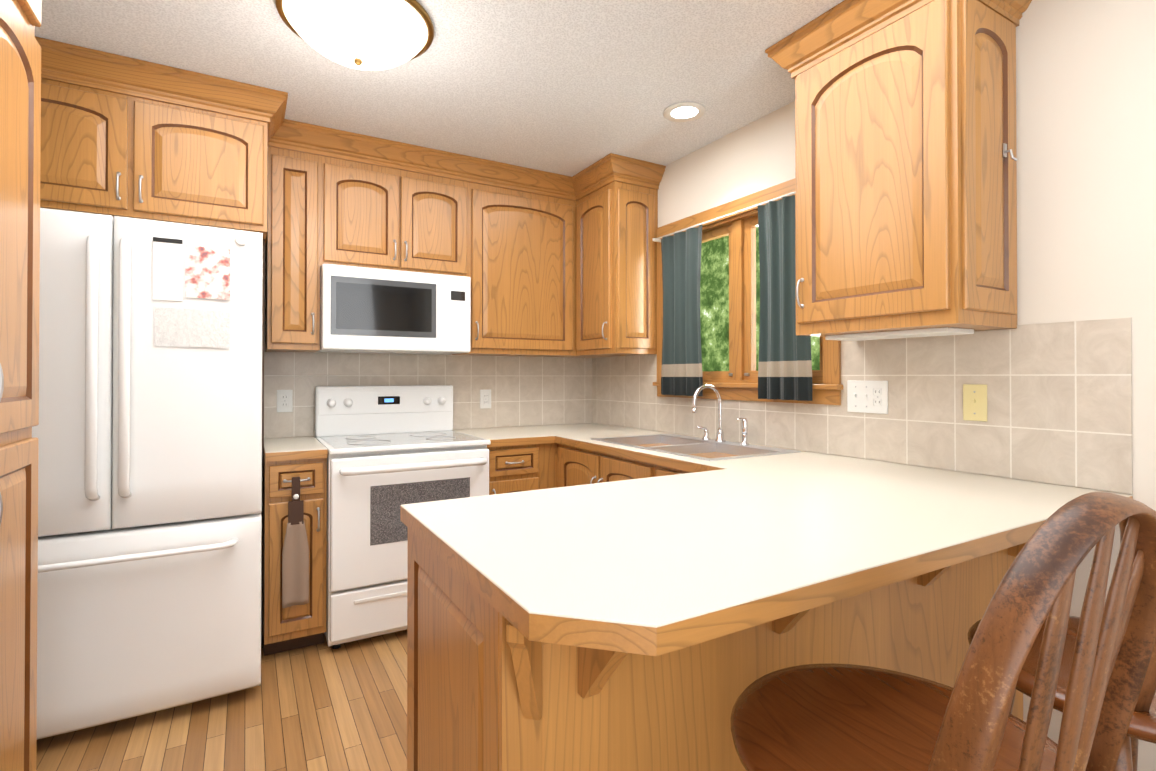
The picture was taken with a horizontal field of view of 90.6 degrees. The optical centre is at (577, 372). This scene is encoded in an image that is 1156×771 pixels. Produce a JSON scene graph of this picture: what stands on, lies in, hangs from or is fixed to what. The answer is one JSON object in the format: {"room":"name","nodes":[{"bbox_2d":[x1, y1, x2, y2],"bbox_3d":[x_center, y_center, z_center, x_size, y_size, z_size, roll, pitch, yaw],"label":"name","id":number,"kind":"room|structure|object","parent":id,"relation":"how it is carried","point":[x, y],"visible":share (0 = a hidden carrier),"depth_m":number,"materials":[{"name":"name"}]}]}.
{"room":"kitchen","nodes":[
{"label":"kitchen","id":0,"kind":"room"},
{"bbox_2d":[36,629,406,770],"bbox_3d":[0.196,1.297,0.676,3.450,0.100,6.140,0,0,-30],"label":"floor","id":1,"kind":"structure","parent":0,"point":[324,706],"depth_m":2.02,"materials":[{"name":"brown wood"}]},
{"bbox_2d":[0,0,51,770],"bbox_3d":[-1.568,0.014,1.155,0.627,2.472,0.435,0,0,-30],"label":"tall cabinet","id":2,"kind":"object","parent":1,"relation":"on","point":[25,58],"depth_m":1.36,"materials":[{"name":"brown wood"}]},
{"bbox_2d":[32,208,262,739],"bbox_3d":[-1.817,0.359,2.328,0.911,1.800,0.972,0,0,-30],"label":"refrigerator","id":3,"kind":"object","parent":1,"relation":"on","point":[147,431],"visible":0.96,"depth_m":2.02,"materials":[{"name":"white metal"}]},
{"bbox_2d":[261,448,327,655],"bbox_3d":[-1.400,0.824,2.798,0.247,0.875,0.627,0,0,-30],"label":"base cabinet","id":4,"kind":"object","parent":1,"relation":"on","point":[293,627],"depth_m":2.54,"materials":[{"name":"brown wood"}]},
{"bbox_2d":[262,436,327,459],"bbox_3d":[-1.398,0.366,2.797,0.247,0.041,0.638,0,0,-30],"label":"countertop","id":5,"kind":"structure","parent":4,"relation":"on","point":[308,445],"depth_m":2.63,"materials":[{"name":"white laminate"}]},
{"bbox_2d":[282,477,308,607],"bbox_3d":[-1.226,0.732,2.486,0.104,0.555,0.021,0,0,-30],"label":"hanging towel","id":6,"kind":"object","parent":4,"relation":"hanging from","point":[295,571],"visible":1,"depth_m":2.48,"materials":[{"name":"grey fabric"}]},
{"bbox_2d":[314,385,490,648],"bbox_3d":[-0.920,0.668,2.977,0.760,1.190,0.736,0,0,-30],"label":"range","id":7,"kind":"object","parent":1,"relation":"on","point":[392,450],"visible":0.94,"depth_m":2.68,"materials":[{"name":"white metal"}]},
{"bbox_2d":[487,445,555,479],"bbox_3d":[-0.450,0.828,3.350,0.426,0.875,0.627,0,0,-30],"label":"base cabinet","id":8,"kind":"object","parent":1,"relation":"on","point":[502,466],"depth_m":3.07,"materials":[{"name":"brown wood"}]},
{"bbox_2d":[452,428,579,455],"bbox_3d":[0.102,0.368,3.008,1.034,0.041,1.778,0,0,-30],"label":"countertop","id":9,"kind":"structure","parent":8,"relation":"on","point":[509,440],"depth_m":3.12,"materials":[{"name":"white laminate"}]},
{"bbox_2d":[556,428,683,475],"bbox_3d":[0.270,0.805,3.121,0.627,0.917,0.410,0,0,-30],"label":"base cabinet","id":10,"kind":"object","parent":1,"relation":"on","point":[582,459],"depth_m":3.06,"materials":[{"name":"brown wood"}]},
{"bbox_2d":[400,516,927,770],"bbox_3d":[0.225,0.815,1.461,1.156,0.875,0.617,0,0,-30],"label":"base cabinet","id":11,"kind":"object","parent":1,"relation":"on","point":[480,697],"depth_m":1.11,"materials":[{"name":"brown wood"}]},
{"bbox_2d":[400,456,1132,687],"bbox_3d":[0.495,0.358,1.593,1.775,0.041,1.065,0,0,-30],"label":"countertop","id":12,"kind":"structure","parent":11,"relation":"on","point":[611,570],"depth_m":1.15,"materials":[{"name":"white laminate"}]},
{"bbox_2d":[596,435,743,471],"bbox_3d":[0.480,0.803,2.758,0.627,0.917,0.430,0,0,-30],"label":"base cabinet","id":13,"kind":"object","parent":1,"relation":"on","point":[630,452],"depth_m":2.75,"materials":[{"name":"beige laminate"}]},
{"bbox_2d":[648,440,836,467],"bbox_3d":[0.706,0.800,2.369,0.627,0.917,0.470,0,0,-30],"label":"sink","id":14,"kind":"object","parent":1,"relation":"on","point":[746,455],"depth_m":2.37,"materials":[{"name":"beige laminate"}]},
{"bbox_2d":[731,492,1155,770],"bbox_3d":[0.492,0.694,0.851,0.490,1.112,0.523,0,0,-27],"label":"chair","id":15,"kind":"object","parent":1,"relation":"on","point":[829,717],"visible":1,"depth_m":0.69,"materials":[{"name":"brown wood"}]},
{"bbox_2d":[924,544,1024,719],"bbox_3d":[0.985,0.818,1.909,0.608,0.875,0.605,0,0,-30],"label":"base cabinet","id":16,"kind":"object","parent":1,"relation":"on","point":[959,597],"depth_m":1.60,"materials":[{"name":"brown wood"}]},
{"bbox_2d":[968,616,1155,770],"bbox_3d":[1.049,0.696,1.088,0.490,1.112,0.523,0,0,0],"label":"chair","id":17,"kind":"object","parent":1,"relation":"on","point":[1142,725],"visible":0.15,"depth_m":1.00,"materials":[{"name":"brown wood"}]},
{"bbox_2d":[264,243,578,437],"bbox_3d":[-1.315,0.028,3.288,3.210,2.475,0.120,0,0,-30],"label":"wall","id":18,"kind":"structure","parent":0,"point":[265,243],"depth_m":3.15,"materials":[{"name":"beige paint"}]},
{"bbox_2d":[52,40,135,217],"bbox_3d":[-2.121,-0.915,2.398,0.475,0.597,0.617,0,0,-30],"label":"upper cabinet","id":19,"kind":"object","parent":18,"relation":"attached to","point":[94,93],"depth_m":2.19,"materials":[{"name":"brown wood"}]},
{"bbox_2d":[132,60,271,259],"bbox_3d":[-1.711,-0.913,2.636,0.475,0.597,0.617,0,0,-30],"label":"upper cabinet","id":20,"kind":"object","parent":18,"relation":"attached to","point":[204,143],"depth_m":2.37,"materials":[{"name":"brown wood"}]},
{"bbox_2d":[262,116,323,355],"bbox_3d":[-1.469,-0.661,2.943,0.232,1.097,0.327,0,0,-30],"label":"upper cabinet","id":21,"kind":"object","parent":18,"relation":"attached to","point":[295,251],"depth_m":2.80,"materials":[{"name":"brown wood"}]},
{"bbox_2d":[324,128,403,270],"bbox_3d":[-1.201,-0.872,3.100,0.389,0.672,0.327,0,0,-30],"label":"upper cabinet","id":22,"kind":"object","parent":18,"relation":"attached to","point":[364,175],"depth_m":2.96,"materials":[{"name":"brown wood"}]},
{"bbox_2d":[316,264,470,354],"bbox_3d":[-1.020,-0.322,3.158,0.756,0.420,0.400,0,0,-30],"label":"over-the-range microwave","id":23,"kind":"object","parent":22,"relation":"attached to","point":[368,310],"visible":1,"depth_m":2.97,"materials":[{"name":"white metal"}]},
{"bbox_2d":[264,352,591,437],"bbox_3d":[-0.795,0.122,3.516,2.040,0.455,0.006,0,0,-30],"label":"tile backsplash","id":24,"kind":"structure","parent":18,"relation":"attached to","point":[526,391],"depth_m":3.55,"materials":[{"name":"beige tile"}]},
{"bbox_2d":[277,390,292,411],"bbox_3d":[-1.568,0.152,3.059,0.075,0.120,0.008,0,0,-30],"label":"electrical outlet","id":25,"kind":"object","parent":24,"relation":"attached to","point":[284,400],"visible":1,"depth_m":3.06,"materials":[{"name":"white plastic"}]},
{"bbox_2d":[480,389,490,408],"bbox_3d":[-0.585,0.168,3.629,0.075,0.120,0.008,0,0,-30],"label":"electrical outlet","id":26,"kind":"object","parent":24,"relation":"attached to","point":[485,398],"visible":1,"depth_m":3.63,"materials":[{"name":"white plastic"}]},
{"bbox_2d":[404,144,471,279],"bbox_3d":[-0.864,-0.871,3.295,0.389,0.672,0.327,0,0,-30],"label":"upper cabinet","id":27,"kind":"object","parent":18,"relation":"attached to","point":[437,185],"depth_m":3.16,"materials":[{"name":"brown wood"}]},
{"bbox_2d":[452,157,575,356],"bbox_3d":[-0.389,-0.656,3.570,0.710,1.097,0.327,0,0,-30],"label":"upper cabinet","id":28,"kind":"object","parent":18,"relation":"attached to","point":[523,282],"depth_m":3.42,"materials":[{"name":"brown wood"}]},
{"bbox_2d":[35,0,843,176],"bbox_3d":[0.196,-1.278,0.694,3.450,0.100,6.140,0,0,-30],"label":"ceiling","id":29,"kind":"structure","parent":0,"point":[571,88],"depth_m":2.28,"materials":[{"name":"white paint"}]},
{"bbox_2d":[275,0,433,70],"bbox_3d":[-0.759,-1.140,1.977,0.510,0.155,0.510,0,0,-30],"label":"dome ceiling light","id":30,"kind":"object","parent":29,"relation":"attached to","point":[371,35],"visible":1,"depth_m":1.89,"materials":[{"name":"white glass"}]},
{"bbox_2d":[663,102,705,121],"bbox_3d":[0.495,-1.208,2.659,0.193,0.008,0.193,0,0,-30],"label":"recessed light","id":31,"kind":"object","parent":29,"relation":"in","point":[684,112],"visible":1,"depth_m":2.65,"materials":[{"name":"white plastic"}]},
{"bbox_2d":[597,0,1155,770],"bbox_3d":[1.636,0.015,1.521,0.120,2.475,6.140,0,0,-30],"label":"wall","id":32,"kind":"structure","parent":0,"point":[1086,144],"depth_m":1.68,"materials":[{"name":"beige paint"}]},
{"bbox_2d":[576,156,663,357],"bbox_3d":[0.234,-0.657,3.492,0.327,1.097,0.420,0,0,-30],"label":"upper cabinet","id":33,"kind":"object","parent":32,"relation":"attached to","point":[617,197],"depth_m":3.33,"materials":[{"name":"brown wood"}]},
{"bbox_2d":[653,178,842,404],"bbox_3d":[0.816,-0.360,2.892,0.165,0.995,1.220,0,0,-30],"label":"window","id":34,"kind":"structure","parent":32,"relation":"in","point":[738,380],"depth_m":2.86,"materials":[{"name":"brown wood"}]},
{"bbox_2d":[653,192,794,241],"bbox_3d":[0.740,-0.774,2.850,0.059,0.016,1.122,0,0,-30],"label":"curtain rod","id":35,"kind":"object","parent":34,"relation":"attached to","point":[658,239],"visible":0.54,"depth_m":2.83,"materials":[{"name":"white plastic"}]},
{"bbox_2d":[661,225,702,395],"bbox_3d":[0.559,-0.321,3.115,0.042,0.890,0.365,0,0,-30],"label":"curtain","id":36,"kind":"object","parent":35,"relation":"hanging from","point":[681,371],"visible":1,"depth_m":3.11,"materials":[{"name":"teal fabric"}]},
{"bbox_2d":[758,195,811,400],"bbox_3d":[0.906,-0.325,2.519,0.040,0.890,0.275,0,0,-30],"label":"curtain","id":37,"kind":"object","parent":35,"relation":"hanging from","point":[785,367],"visible":0.79,"depth_m":2.55,"materials":[{"name":"teal fabric"}]},
{"bbox_2d":[592,318,1132,493],"bbox_3d":[0.815,0.101,2.809,0.005,0.487,2.844,0,0,-30],"label":"tile backsplash","id":38,"kind":"structure","parent":32,"relation":"attached to","point":[1059,403],"depth_m":1.95,"materials":[{"name":"beige tile"}]},
{"bbox_2d":[847,380,887,413],"bbox_3d":[1.130,0.095,2.244,0.016,0.127,0.168,0,0,-30],"label":"outlet","id":39,"kind":"object","parent":38,"relation":"attached to","point":[867,396],"visible":1,"depth_m":2.24,"materials":[{"name":"white plastic"}]},
{"bbox_2d":[963,384,986,421],"bbox_3d":[1.323,0.101,1.911,0.016,0.122,0.073,0,0,-30],"label":"light switch","id":40,"kind":"object","parent":38,"relation":"attached to","point":[974,402],"visible":1,"depth_m":1.91,"materials":[{"name":"beige plastic"}]},
{"bbox_2d":[784,0,1027,340],"bbox_3d":[1.096,-0.678,1.963,0.372,1.077,0.572,0,0,-30],"label":"upper cabinet","id":41,"kind":"object","parent":32,"relation":"attached to","point":[906,159],"depth_m":1.77,"materials":[{"name":"brown wood"}]},
{"label":"outside","id":42,"kind":"structure","parent":0,"visible":0},
{"bbox_2d":[700,227,819,370],"bbox_3d":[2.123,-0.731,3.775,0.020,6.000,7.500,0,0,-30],"label":"window glass","id":43,"kind":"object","parent":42,"point":[714,299],"depth_m":5.21,"materials":[{"name":"clear glass"}]}
]}

